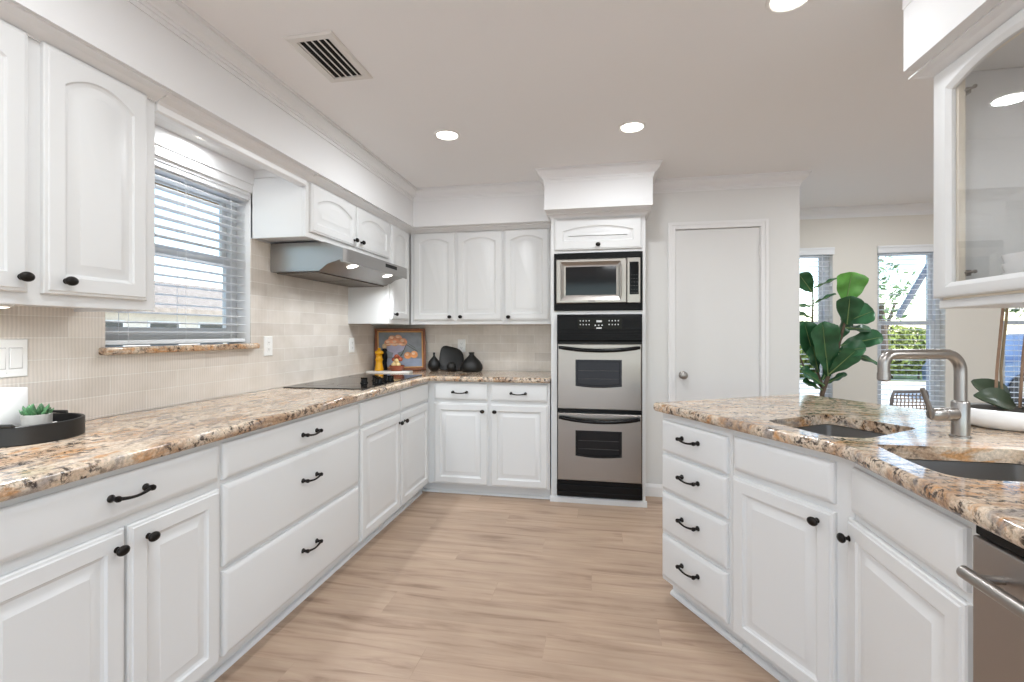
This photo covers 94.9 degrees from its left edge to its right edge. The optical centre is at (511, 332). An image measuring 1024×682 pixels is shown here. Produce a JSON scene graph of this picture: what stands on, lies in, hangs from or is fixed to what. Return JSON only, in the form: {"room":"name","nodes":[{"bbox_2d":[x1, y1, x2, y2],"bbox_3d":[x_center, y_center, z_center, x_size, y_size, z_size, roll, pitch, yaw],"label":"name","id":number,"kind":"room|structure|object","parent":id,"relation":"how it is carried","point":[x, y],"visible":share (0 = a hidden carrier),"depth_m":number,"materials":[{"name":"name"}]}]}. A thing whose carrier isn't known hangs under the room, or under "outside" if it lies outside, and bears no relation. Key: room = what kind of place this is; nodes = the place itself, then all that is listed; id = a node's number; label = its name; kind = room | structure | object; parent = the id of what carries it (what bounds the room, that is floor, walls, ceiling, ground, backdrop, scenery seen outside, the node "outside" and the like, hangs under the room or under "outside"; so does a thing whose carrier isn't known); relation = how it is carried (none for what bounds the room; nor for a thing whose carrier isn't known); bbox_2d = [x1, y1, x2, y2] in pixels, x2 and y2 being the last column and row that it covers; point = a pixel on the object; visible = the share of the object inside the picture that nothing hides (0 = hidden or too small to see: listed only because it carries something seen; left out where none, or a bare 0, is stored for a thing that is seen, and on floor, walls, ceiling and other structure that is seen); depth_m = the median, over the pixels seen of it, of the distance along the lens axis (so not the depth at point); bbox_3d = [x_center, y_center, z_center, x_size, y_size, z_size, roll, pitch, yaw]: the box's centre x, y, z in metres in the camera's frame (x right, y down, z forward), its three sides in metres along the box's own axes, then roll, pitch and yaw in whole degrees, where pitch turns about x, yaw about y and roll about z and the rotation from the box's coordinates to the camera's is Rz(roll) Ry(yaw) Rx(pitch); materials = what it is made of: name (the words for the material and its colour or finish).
{"room":"kitchen","nodes":[
{"label":"kitchen","id":0,"kind":"room"},
{"bbox_2d":[0,200,387,420],"bbox_3d":[-1.829,0.045,1.217,0.157,2.440,8.420,0,0,11],"label":"wall","id":1,"kind":"structure","parent":0,"point":[307,320],"depth_m":2.43,"materials":[{"name":"tile"}]},
{"bbox_2d":[0,339,27,377],"bbox_3d":[-1.678,0.085,1.563,0.012,0.128,0.118,0,0,11],"label":"light switch","id":2,"kind":"object","parent":1,"relation":"attached to","point":[13,352],"visible":1,"depth_m":1.58,"materials":[{"name":"white plastic"}]},
{"bbox_2d":[0,19,154,311],"bbox_3d":[-1.523,-0.476,1.359,0.398,0.793,0.790,0,0,11],"label":"upper cabinet","id":3,"kind":"object","parent":1,"relation":"attached to","point":[77,142],"visible":0.95,"depth_m":1.44,"materials":[{"name":"white paint"}]},
{"bbox_2d":[0,304,14,307],"bbox_3d":[-1.446,-0.079,1.273,0.060,0.019,0.156,0,0,11],"label":"lamp","id":4,"kind":"object","parent":3,"relation":"attached to","point":[1,305],"visible":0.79,"depth_m":1.32,"materials":[{"name":"white plastic"}]},
{"bbox_2d":[0,0,170,102],"bbox_3d":[-1.378,-0.859,1.148,0.071,0.032,1.150,0,0,11],"label":"trim","id":5,"kind":"structure","parent":3,"relation":"attached to","point":[39,30],"depth_m":1.42,"materials":[{"name":"white paint"}]},
{"bbox_2d":[99,343,259,354],"bbox_3d":[-1.536,0.072,2.270,0.045,0.030,0.856,0,0,11],"label":"window sill","id":6,"kind":"structure","parent":1,"relation":"attached to","point":[204,347],"depth_m":2.13,"materials":[{"name":"stone"}]},
{"bbox_2d":[105,124,255,345],"bbox_3d":[-1.620,-0.432,2.269,0.171,0.975,0.890,0,0,11],"label":"window","id":7,"kind":"structure","parent":1,"relation":"in","point":[170,146],"depth_m":2.40,"materials":[{"name":"grey plastic"}]},
{"bbox_2d":[105,156,250,344],"bbox_3d":[-1.591,-0.372,2.278,0.076,0.842,0.810,0,0,11],"label":"window blind","id":8,"kind":"object","parent":7,"relation":"attached to","point":[162,166],"visible":0.63,"depth_m":2.33,"materials":[{"name":"white plastic"}]},
{"bbox_2d":[155,182,218,204],"bbox_3d":[-1.933,-1.035,2.905,0.630,0.240,8.000,0,0,11],"label":"roof eave","id":9,"kind":"object","parent":1,"relation":"attached to","point":[155,182],"visible":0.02,"depth_m":3.09,"materials":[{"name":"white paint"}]},
{"bbox_2d":[264,336,272,355],"bbox_3d":[-1.449,0.078,2.796,0.008,0.118,0.072,0,0,11],"label":"wall outlet","id":10,"kind":"object","parent":1,"relation":"attached to","point":[268,340],"visible":1,"depth_m":2.79,"materials":[{"name":"white plastic"}]},
{"bbox_2d":[271,242,406,286],"bbox_3d":[-1.120,-0.445,3.219,0.490,0.176,0.915,0,0,11],"label":"range hood","id":11,"kind":"object","parent":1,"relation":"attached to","point":[325,262],"visible":1,"depth_m":2.82,"materials":[{"name":"silver metal"}]},
{"bbox_2d":[349,338,353,352],"bbox_3d":[-1.273,0.097,3.738,0.008,0.118,0.074,0,0,11],"label":"wall outlet","id":12,"kind":"object","parent":1,"relation":"attached to","point":[351,340],"visible":1,"depth_m":3.73,"materials":[{"name":"white plastic"}]},
{"bbox_2d":[348,224,409,324],"bbox_3d":[-1.057,-0.472,3.849,0.398,0.801,0.400,0,0,11],"label":"upper cabinet","id":13,"kind":"object","parent":1,"relation":"attached to","point":[389,304],"visible":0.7,"depth_m":3.68,"materials":[{"name":"white paint"}]},
{"bbox_2d":[8,0,652,238],"bbox_3d":[-0.698,-1.025,0.594,2.310,0.300,7.310,0,0,11],"label":"soffit","id":14,"kind":"structure","parent":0,"point":[119,30],"depth_m":2.23,"materials":[{"name":"white paint"}]},
{"bbox_2d":[155,94,313,186],"bbox_3d":[-1.214,-0.843,2.158,0.090,0.064,0.891,0,0,11],"label":"trim","id":15,"kind":"structure","parent":14,"relation":"attached to","point":[171,109],"depth_m":2.02,"materials":[{"name":"white paint"}]},
{"bbox_2d":[251,177,388,261],"bbox_3d":[-1.190,-0.704,3.139,0.398,0.338,1.042,0,0,11],"label":"upper cabinet","id":16,"kind":"object","parent":14,"relation":"attached to","point":[283,211],"visible":0.87,"depth_m":2.66,"materials":[{"name":"white paint"}]},
{"bbox_2d":[307,174,550,234],"bbox_3d":[-0.401,-0.859,3.201,1.236,0.032,1.456,0,0,11],"label":"trim","id":17,"kind":"structure","parent":16,"relation":"attached to","point":[317,180],"depth_m":3.61,"materials":[{"name":"white paint"}]},
{"bbox_2d":[127,0,933,219],"bbox_3d":[0.780,-1.129,2.231,10.799,0.092,4.565,0,0,-38],"label":"trim","id":18,"kind":"structure","parent":14,"relation":"attached to","point":[176,16],"depth_m":3.27,"materials":[{"name":"white paint"}]},
{"bbox_2d":[214,487,779,681],"bbox_3d":[1.952,1.315,0.509,7.850,0.100,8.420,0,0,11],"label":"floor","id":19,"kind":"structure","parent":0,"point":[456,587],"depth_m":2.17,"materials":[{"name":"brown wood"}]},
{"bbox_2d":[0,441,218,681],"bbox_3d":[-1.389,0.821,1.354,0.664,0.888,0.750,0,0,11],"label":"base cabinet","id":20,"kind":"object","parent":19,"relation":"on","point":[111,576],"visible":0.98,"depth_m":1.30,"materials":[{"name":"white paint"}]},
{"bbox_2d":[203,402,357,681],"bbox_3d":[-1.230,0.821,2.202,0.664,0.888,0.977,0,0,11],"label":"base cabinet","id":21,"kind":"object","parent":19,"relation":"on","point":[288,491],"visible":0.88,"depth_m":1.97,"materials":[{"name":"white paint"}]},
{"bbox_2d":[348,382,427,557],"bbox_3d":[-1.034,0.821,3.248,0.663,0.888,1.150,0,0,11],"label":"base cabinet","id":22,"kind":"object","parent":19,"relation":"on","point":[392,428],"visible":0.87,"depth_m":3.00,"materials":[{"name":"white paint"}]},
{"bbox_2d":[0,370,550,501],"bbox_3d":[-0.693,0.355,2.567,1.576,0.040,3.412,0,0,11],"label":"countertop","id":23,"kind":"structure","parent":22,"relation":"on","point":[107,444],"depth_m":1.67,"materials":[{"name":"stone"}]},
{"bbox_2d":[0,410,84,447],"bbox_3d":[-1.546,0.300,1.495,0.280,0.069,0.284,0,0,11],"label":"serving tray","id":24,"kind":"object","parent":23,"relation":"on","point":[68,425],"visible":0.87,"depth_m":1.43,"materials":[{"name":"black wood"}]},
{"bbox_2d":[0,387,27,426],"bbox_3d":[-1.593,0.249,1.446,0.108,0.152,0.108,0,0,-9],"label":"box","id":25,"kind":"object","parent":24,"relation":"on","point":[12,399],"visible":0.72,"depth_m":1.45,"materials":[{"name":"white ceramic"}]},
{"bbox_2d":[19,403,53,425],"bbox_3d":[-1.485,0.273,1.468,0.074,0.105,0.074,0,0,33],"label":"potted succulent","id":26,"kind":"object","parent":24,"relation":"on","point":[30,415],"visible":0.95,"depth_m":1.45,"materials":[{"name":"grey concrete"}]},
{"bbox_2d":[20,412,52,425],"bbox_3d":[-1.485,0.289,1.468,0.073,0.073,0.073,0,0,11],"label":"pot","id":27,"kind":"object","parent":26,"relation":"attached to","point":[26,418],"depth_m":1.44,"materials":[{"name":"white ceramic"}]},
{"bbox_2d":[283,374,421,389],"bbox_3d":[-1.052,0.314,3.280,0.535,0.042,0.940,0,0,11],"label":"cooktop","id":28,"kind":"object","parent":23,"relation":"in","point":[358,381],"visible":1,"depth_m":3.12,"materials":[{"name":"black glass"}]},
{"bbox_2d":[366,370,412,372],"bbox_3d":[-1.032,0.327,3.966,0.380,0.016,0.098,0,0,9],"label":"serving board","id":29,"kind":"object","parent":23,"relation":"on","point":[369,371],"visible":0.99,"depth_m":3.92,"materials":[{"name":"white stone"}]},
{"bbox_2d":[375,348,383,370],"bbox_3d":[-1.127,0.222,3.988,0.076,0.194,0.076,0,0,11],"label":"pepper mill","id":30,"kind":"object","parent":29,"relation":"on","point":[379,365],"visible":1,"depth_m":3.96,"materials":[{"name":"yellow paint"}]},
{"bbox_2d":[382,344,387,369],"bbox_3d":[-1.103,0.214,4.066,0.056,0.243,0.056,0,0,11],"label":"pepper mill","id":31,"kind":"object","parent":29,"relation":"on","point":[384,346],"visible":0.71,"depth_m":4.05,"materials":[{"name":"black wood"}]},
{"bbox_2d":[389,365,404,370],"bbox_3d":[-0.970,0.295,3.958,0.128,0.047,0.128,0,0,11],"label":"wooden dish","id":32,"kind":"object","parent":29,"relation":"on","point":[392,368],"visible":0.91,"depth_m":3.91,"materials":[{"name":"brown wood"}]},
{"bbox_2d":[374,328,425,370],"bbox_3d":[-0.990,0.147,4.176,0.445,0.377,0.067,0,0,-20],"label":"framed painting","id":33,"kind":"object","parent":23,"relation":"on","point":[409,344],"visible":0.87,"depth_m":4.19,"materials":[{"name":"paint"}]},
{"bbox_2d":[428,352,440,370],"bbox_3d":[-0.684,0.253,4.126,0.114,0.164,0.114,0,0,11],"label":"bottle vase","id":34,"kind":"object","parent":23,"relation":"on","point":[434,364],"visible":1,"depth_m":4.09,"materials":[{"name":"black ceramic"}]},
{"bbox_2d":[439,346,463,370],"bbox_3d":[-0.540,0.223,4.185,0.233,0.220,0.046,0,0,11],"label":"platter","id":35,"kind":"object","parent":23,"relation":"on","point":[448,354],"visible":0.73,"depth_m":4.19,"materials":[{"name":"black ceramic"}]},
{"bbox_2d":[447,362,455,371],"bbox_3d":[-0.526,0.293,4.082,0.082,0.083,0.082,0,0,11],"label":"ball","id":36,"kind":"object","parent":23,"relation":"on","point":[451,366],"visible":1,"depth_m":4.05,"materials":[{"name":"black ceramic"}]},
{"bbox_2d":[460,352,482,371],"bbox_3d":[-0.350,0.251,4.079,0.196,0.168,0.196,0,0,11],"label":"vase","id":37,"kind":"object","parent":23,"relation":"on","point":[471,363],"visible":0.99,"depth_m":4.01,"materials":[{"name":"black ceramic"}]},
{"bbox_2d":[423,381,550,499],"bbox_3d":[-0.170,0.821,3.884,1.023,0.888,0.639,0,0,11],"label":"base cabinet","id":38,"kind":"object","parent":19,"relation":"on","point":[485,438],"visible":0.98,"depth_m":3.60,"materials":[{"name":"white paint"}]},
{"bbox_2d":[550,215,646,507],"bbox_3d":[0.681,0.189,3.733,0.705,2.153,0.623,0,0,11],"label":"tall cabinet","id":39,"kind":"object","parent":19,"relation":"on","point":[626,233],"visible":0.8,"depth_m":3.47,"materials":[{"name":"white paint"}]},
{"bbox_2d":[554,251,642,310],"bbox_3d":[0.665,-0.380,3.649,0.643,0.426,0.492,0,0,11],"label":"microwave","id":40,"kind":"object","parent":39,"relation":"in","point":[602,280],"visible":1,"depth_m":3.45,"materials":[{"name":"silver metal"}]},
{"bbox_2d":[546,209,650,222],"bbox_3d":[0.681,-0.875,3.739,0.757,0.030,0.600,0,0,11],"label":"trim","id":41,"kind":"structure","parent":39,"relation":"attached to","point":[646,212],"depth_m":3.46,"materials":[{"name":"white paint"}]},
{"bbox_2d":[557,314,642,500],"bbox_3d":[0.680,0.536,3.672,0.617,1.350,0.640,0,0,11],"label":"double oven","id":42,"kind":"object","parent":39,"relation":"in","point":[599,356],"visible":1,"depth_m":3.42,"materials":[{"name":"silver metal"}]},
{"bbox_2d":[662,413,744,650],"bbox_3d":[1.038,0.821,2.147,0.613,0.888,0.433,0,0,-20],"label":"base cabinet","id":43,"kind":"object","parent":19,"relation":"on","point":[697,457],"visible":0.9,"depth_m":2.01,"materials":[{"name":"white paint"}]},
{"bbox_2d":[653,394,1023,548],"bbox_3d":[1.349,0.355,1.367,1.227,0.040,2.428,0,0,-3],"label":"countertop","id":44,"kind":"structure","parent":43,"relation":"on","point":[995,506],"depth_m":1.48,"materials":[{"name":"stone"}]},
{"bbox_2d":[796,424,887,437],"bbox_3d":[1.183,0.473,1.704,0.451,0.191,0.376,0,0,-24],"label":"sink","id":45,"kind":"object","parent":44,"relation":"in","point":[824,429],"visible":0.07,"depth_m":1.89,"materials":[{"name":"silver metal"}]},
{"bbox_2d":[877,349,972,438],"bbox_3d":[1.315,0.193,1.500,0.314,0.284,0.056,0,0,-5],"label":"kitchen faucet","id":46,"kind":"object","parent":44,"relation":"on","point":[958,413],"visible":1,"depth_m":1.49,"materials":[{"name":"silver metal"}]},
{"bbox_2d":[906,459,1023,481],"bbox_3d":[1.237,0.473,1.216,0.431,0.191,0.378,0,0,11],"label":"sink","id":47,"kind":"object","parent":44,"relation":"in","point":[964,469],"visible":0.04,"depth_m":1.37,"materials":[{"name":"silver metal"}]},
{"bbox_2d":[971,308,1023,431],"bbox_3d":[1.777,0.025,1.655,0.355,0.620,0.265,0,0,31],"label":"planter","id":48,"kind":"object","parent":44,"relation":"on","point":[1000,412],"visible":0.82,"depth_m":1.65,"materials":[{"name":"white ceramic"}]},
{"bbox_2d":[733,430,854,681],"bbox_3d":[1.117,0.821,1.694,0.452,0.888,0.468,0,0,-20],"label":"base cabinet","id":49,"kind":"object","parent":19,"relation":"on","point":[791,503],"visible":0.91,"depth_m":1.60,"materials":[{"name":"white paint"}]},
{"bbox_2d":[800,272,883,396],"bbox_3d":[2.596,0.384,3.807,0.613,1.763,0.361,0,0,11],"label":"fiddle leaf fig","id":50,"kind":"object","parent":19,"relation":"on","point":[821,342],"visible":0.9,"depth_m":3.74,"materials":[{"name":"green plant"}]},
{"bbox_2d":[836,463,978,681],"bbox_3d":[1.186,0.821,1.151,0.502,0.888,0.487,0,0,11],"label":"base cabinet","id":51,"kind":"object","parent":19,"relation":"on","point":[910,612],"visible":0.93,"depth_m":1.16,"materials":[{"name":"white paint"}]},
{"bbox_2d":[889,390,928,409],"bbox_3d":[2.455,0.807,3.085,0.402,0.918,0.452,0,0,5],"label":"dining chair","id":52,"kind":"object","parent":19,"relation":"on","point":[892,398],"visible":0.23,"depth_m":2.88,"materials":[{"name":"grey metal"}]},
{"bbox_2d":[956,525,1023,681],"bbox_3d":[1.124,0.824,0.600,0.640,0.882,0.598,0,0,11],"label":"dishwasher","id":53,"kind":"object","parent":19,"relation":"on","point":[996,578],"visible":0.88,"depth_m":0.88,"materials":[{"name":"silver metal"}]},
{"bbox_2d":[388,239,621,370],"bbox_3d":[-0.024,0.045,4.244,2.290,2.440,0.127,0,0,11],"label":"wall","id":54,"kind":"structure","parent":0,"point":[499,347],"depth_m":4.20,"materials":[{"name":"tile"}]},
{"bbox_2d":[411,230,505,324],"bbox_3d":[-0.447,-0.472,4.079,0.811,0.801,0.358,0,0,11],"label":"upper cabinet","id":55,"kind":"object","parent":54,"relation":"attached to","point":[457,278],"visible":0.87,"depth_m":3.94,"materials":[{"name":"white paint"}]},
{"bbox_2d":[458,339,465,351],"bbox_3d":[-0.457,0.115,4.255,0.072,0.116,0.008,0,0,11],"label":"wall outlet","id":56,"kind":"object","parent":54,"relation":"attached to","point":[461,342],"visible":0.93,"depth_m":4.25,"materials":[{"name":"white plastic"}]},
{"bbox_2d":[503,228,550,324],"bbox_3d":[0.158,-0.472,3.966,0.418,0.801,0.358,0,0,11],"label":"upper cabinet","id":57,"kind":"object","parent":54,"relation":"attached to","point":[526,252],"visible":0.76,"depth_m":3.83,"materials":[{"name":"white paint"}]},
{"bbox_2d":[181,0,933,208],"bbox_3d":[1.952,-1.235,0.509,7.850,0.120,8.420,0,0,11],"label":"ceiling","id":58,"kind":"structure","parent":0,"point":[717,87],"depth_m":2.22,"materials":[{"name":"white paint"}]},
{"bbox_2d":[283,30,372,82],"bbox_3d":[-0.773,-1.169,2.012,0.210,0.010,0.344,0,0,11],"label":"ceiling vent","id":59,"kind":"object","parent":58,"relation":"in","point":[324,50],"visible":1,"depth_m":1.99,"materials":[{"name":"white metal"}]},
{"bbox_2d":[434,129,459,140],"bbox_3d":[-0.385,-1.172,2.789,0.156,0.006,0.156,0,0,11],"label":"recessed light","id":60,"kind":"object","parent":58,"relation":"in","point":[445,135],"visible":1,"depth_m":2.79,"materials":[{"name":"white plastic"}]},
{"bbox_2d":[618,121,645,132],"bbox_3d":[0.685,-1.172,2.680,0.156,0.006,0.156,0,0,11],"label":"recessed light","id":61,"kind":"object","parent":58,"relation":"in","point":[631,126],"visible":1,"depth_m":2.68,"materials":[{"name":"white plastic"}]},
{"bbox_2d":[765,0,810,13],"bbox_3d":[0.976,-1.172,1.649,0.156,0.006,0.156,0,0,11],"label":"recessed light","id":62,"kind":"object","parent":58,"relation":"in","point":[772,6],"visible":1,"depth_m":1.68,"materials":[{"name":"white plastic"}]},
{"bbox_2d":[645,186,799,483],"bbox_3d":[1.676,0.045,4.117,1.109,2.440,1.130,0,0,11],"label":"wall","id":63,"kind":"structure","parent":0,"point":[780,205],"depth_m":3.55,"materials":[{"name":"white paint"}]},
{"bbox_2d":[645,483,662,496],"bbox_3d":[1.119,1.218,3.639,0.171,0.095,0.017,0,0,11],"label":"baseboard","id":64,"kind":"structure","parent":63,"relation":"attached to","point":[654,490],"depth_m":3.64,"materials":[{"name":"white paint"}]},
{"bbox_2d":[668,219,768,401],"bbox_3d":[1.561,0.208,3.585,0.715,2.113,0.158,0,0,11],"label":"door","id":65,"kind":"structure","parent":63,"relation":"in","point":[718,279],"depth_m":3.57,"materials":[{"name":"white paint"}]},
{"bbox_2d":[800,214,1002,407],"bbox_3d":[4.322,0.045,4.273,4.276,2.440,0.150,0,0,11],"label":"wall","id":66,"kind":"structure","parent":0,"point":[973,333],"depth_m":4.37,"materials":[{"name":"white paint"}]},
{"bbox_2d":[800,255,828,396],"bbox_3d":[2.724,0.005,4.605,0.660,1.620,0.075,0,0,11],"label":"window","id":67,"kind":"structure","parent":66,"relation":"in","point":[825,287],"depth_m":4.54,"materials":[{"name":"grey plastic"}]},
{"bbox_2d":[800,247,834,393],"bbox_3d":[2.706,0.001,4.507,0.674,1.611,0.076,0,0,11],"label":"window blind","id":68,"kind":"object","parent":67,"relation":"attached to","point":[827,250],"visible":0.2,"depth_m":4.46,"materials":[{"name":"white plastic"}]},
{"bbox_2d":[877,252,939,407],"bbox_3d":[3.687,0.005,4.425,0.550,1.620,0.075,0,0,11],"label":"window","id":69,"kind":"structure","parent":66,"relation":"in","point":[934,335],"depth_m":4.37,"materials":[{"name":"grey plastic"}]},
{"bbox_2d":[877,244,944,406],"bbox_3d":[3.669,0.001,4.327,0.564,1.611,0.076,0,0,11],"label":"window blind","id":70,"kind":"object","parent":69,"relation":"attached to","point":[926,247],"visible":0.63,"depth_m":4.32,"materials":[{"name":"white plastic"}]},
{"bbox_2d":[1003,320,1023,383],"bbox_3d":[4.700,0.005,4.235,0.620,1.620,0.075,0,0,11],"label":"window","id":71,"kind":"structure","parent":66,"relation":"in","point":[1009,321],"depth_m":4.25,"materials":[{"name":"grey plastic"}]},
{"bbox_2d":[1003,308,1023,403],"bbox_3d":[4.681,0.001,4.137,0.634,1.611,0.076,0,0,11],"label":"window blind","id":72,"kind":"object","parent":71,"relation":"attached to","point":[1013,308],"visible":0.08,"depth_m":4.17,"materials":[{"name":"white plastic"}]},
{"bbox_2d":[904,0,1001,71],"bbox_3d":[1.293,-1.025,0.058,0.520,0.300,2.990,0,0,11],"label":"wall","id":73,"kind":"structure","parent":0,"point":[930,26],"depth_m":1.44,"materials":[{"name":"white paint"}]},
{"bbox_2d":[902,0,911,9],"bbox_3d":[1.293,-1.129,0.059,0.524,0.092,2.992,0,0,11],"label":"trim","id":74,"kind":"structure","parent":73,"relation":"attached to","point":[905,3],"depth_m":1.56,"materials":[{"name":"white paint"}]},
{"bbox_2d":[934,8,1023,308],"bbox_3d":[1.464,-0.471,0.972,0.364,0.803,1.120,0,0,11],"label":"upper cabinet","id":75,"kind":"object","parent":73,"relation":"attached to","point":[979,96],"visible":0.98,"depth_m":1.50,"materials":[{"name":"white paint"}]},
{"bbox_2d":[908,0,1023,79],"bbox_3d":[1.396,-0.859,0.774,0.380,0.032,1.635,0,0,11],"label":"trim","id":76,"kind":"structure","parent":75,"relation":"attached to","point":[1003,11],"depth_m":1.37,"materials":[{"name":"white paint"}]},
{"bbox_2d":[1001,252,1023,274],"bbox_3d":[1.490,-0.167,1.329,0.150,0.118,0.150,0,0,11],"label":"bowl stack","id":77,"kind":"object","parent":75,"relation":"in","point":[1013,262],"visible":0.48,"depth_m":1.33,"materials":[{"name":"white ceramic"}]},
{"bbox_2d":[1001,252,1023,263],"bbox_3d":[1.490,-0.193,1.329,0.150,0.066,0.150,0,0,11],"label":"bowl","id":78,"kind":"object","parent":77,"relation":"on","point":[1018,257],"depth_m":1.33,"materials":[{"name":"white ceramic"}]},
{"bbox_2d":[1001,261,1023,272],"bbox_3d":[1.490,-0.167,1.329,0.150,0.066,0.150,0,0,11],"label":"bowl","id":79,"kind":"object","parent":77,"relation":"on","point":[1008,266],"depth_m":1.33,"materials":[{"name":"white ceramic"}]},
{"bbox_2d":[1001,270,1023,274],"bbox_3d":[1.490,-0.141,1.329,0.150,0.066,0.150,0,0,11],"label":"bowl","id":80,"kind":"object","parent":77,"relation":"on","point":[1005,271],"depth_m":1.34,"materials":[{"name":"white ceramic"}]},
{"bbox_2d":[971,403,1023,431],"bbox_3d":[1.773,0.300,1.657,0.347,0.070,0.265,0,0,31],"label":"bowl","id":81,"kind":"object","parent":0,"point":[1008,417],"depth_m":1.61,"materials":[{"name":"white ceramic"}]},
{"label":"outside","id":82,"kind":"structure","parent":0,"visible":0},
{"bbox_2d":[800,380,925,409],"bbox_3d":[7.302,1.409,9.112,17.000,0.012,10.400,0,0,11],"label":"driveway","id":83,"kind":"structure","parent":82,"point":[893,384],"depth_m":11.67,"materials":[{"name":"concrete"}]},
{"bbox_2d":[895,255,928,393],"bbox_3d":[4.343,-0.035,5.037,0.415,2.900,0.100,0,0,11],"label":"porch post","id":84,"kind":"object","parent":83,"relation":"on","point":[925,266],"visible":0.14,"depth_m":5.04,"materials":[{"name":"grey wood"}]},
{"bbox_2d":[922,334,1023,404],"bbox_3d":[11.239,0.691,9.494,4.240,1.420,1.804,0,0,11],"label":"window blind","id":85,"kind":"object","parent":83,"relation":"on","point":[1011,339],"visible":0.09,"depth_m":8.97,"materials":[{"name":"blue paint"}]},
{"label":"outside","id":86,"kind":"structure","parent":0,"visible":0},
{"bbox_2d":[800,361,925,381],"bbox_3d":[0.000,1.515,0.000,80.000,0.200,80.000,0,0,11],"label":"ground","id":87,"kind":"structure","parent":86,"point":[896,378],"depth_m":14.62,"materials":[{"name":"green plant"}]},
{"bbox_2d":[105,281,225,346],"bbox_3d":[-11.889,0.010,9.856,5.100,3.250,16.000,0,0,11],"label":"house","id":88,"kind":"structure","parent":87,"relation":"on","point":[109,316],"depth_m":13.17,"materials":[{"name":"beige paint"}]},
{"bbox_2d":[800,325,925,378],"bbox_3d":[10.133,0.570,14.985,8.904,1.902,1.491,0,0,11],"label":"hedge","id":89,"kind":"object","parent":87,"relation":"on","point":[901,339],"visible":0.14,"depth_m":14.37,"materials":[{"name":"green plant"}]},
{"bbox_2d":[879,256,915,381],"bbox_3d":[10.792,-0.467,13.763,1.708,3.779,1.614,0,0,11],"label":"shade tree","id":90,"kind":"object","parent":87,"relation":"on","point":[884,328],"visible":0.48,"depth_m":13.65,"materials":[{"name":"green plant"}]},
{"bbox_2d":[1004,309,1023,317],"bbox_3d":[15.683,-0.758,13.307,3.865,4.360,3.791,0,0,7],"label":"shade tree","id":91,"kind":"object","parent":87,"relation":"on","point":[1011,310],"visible":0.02,"depth_m":14.15,"materials":[{"name":"green plant"}]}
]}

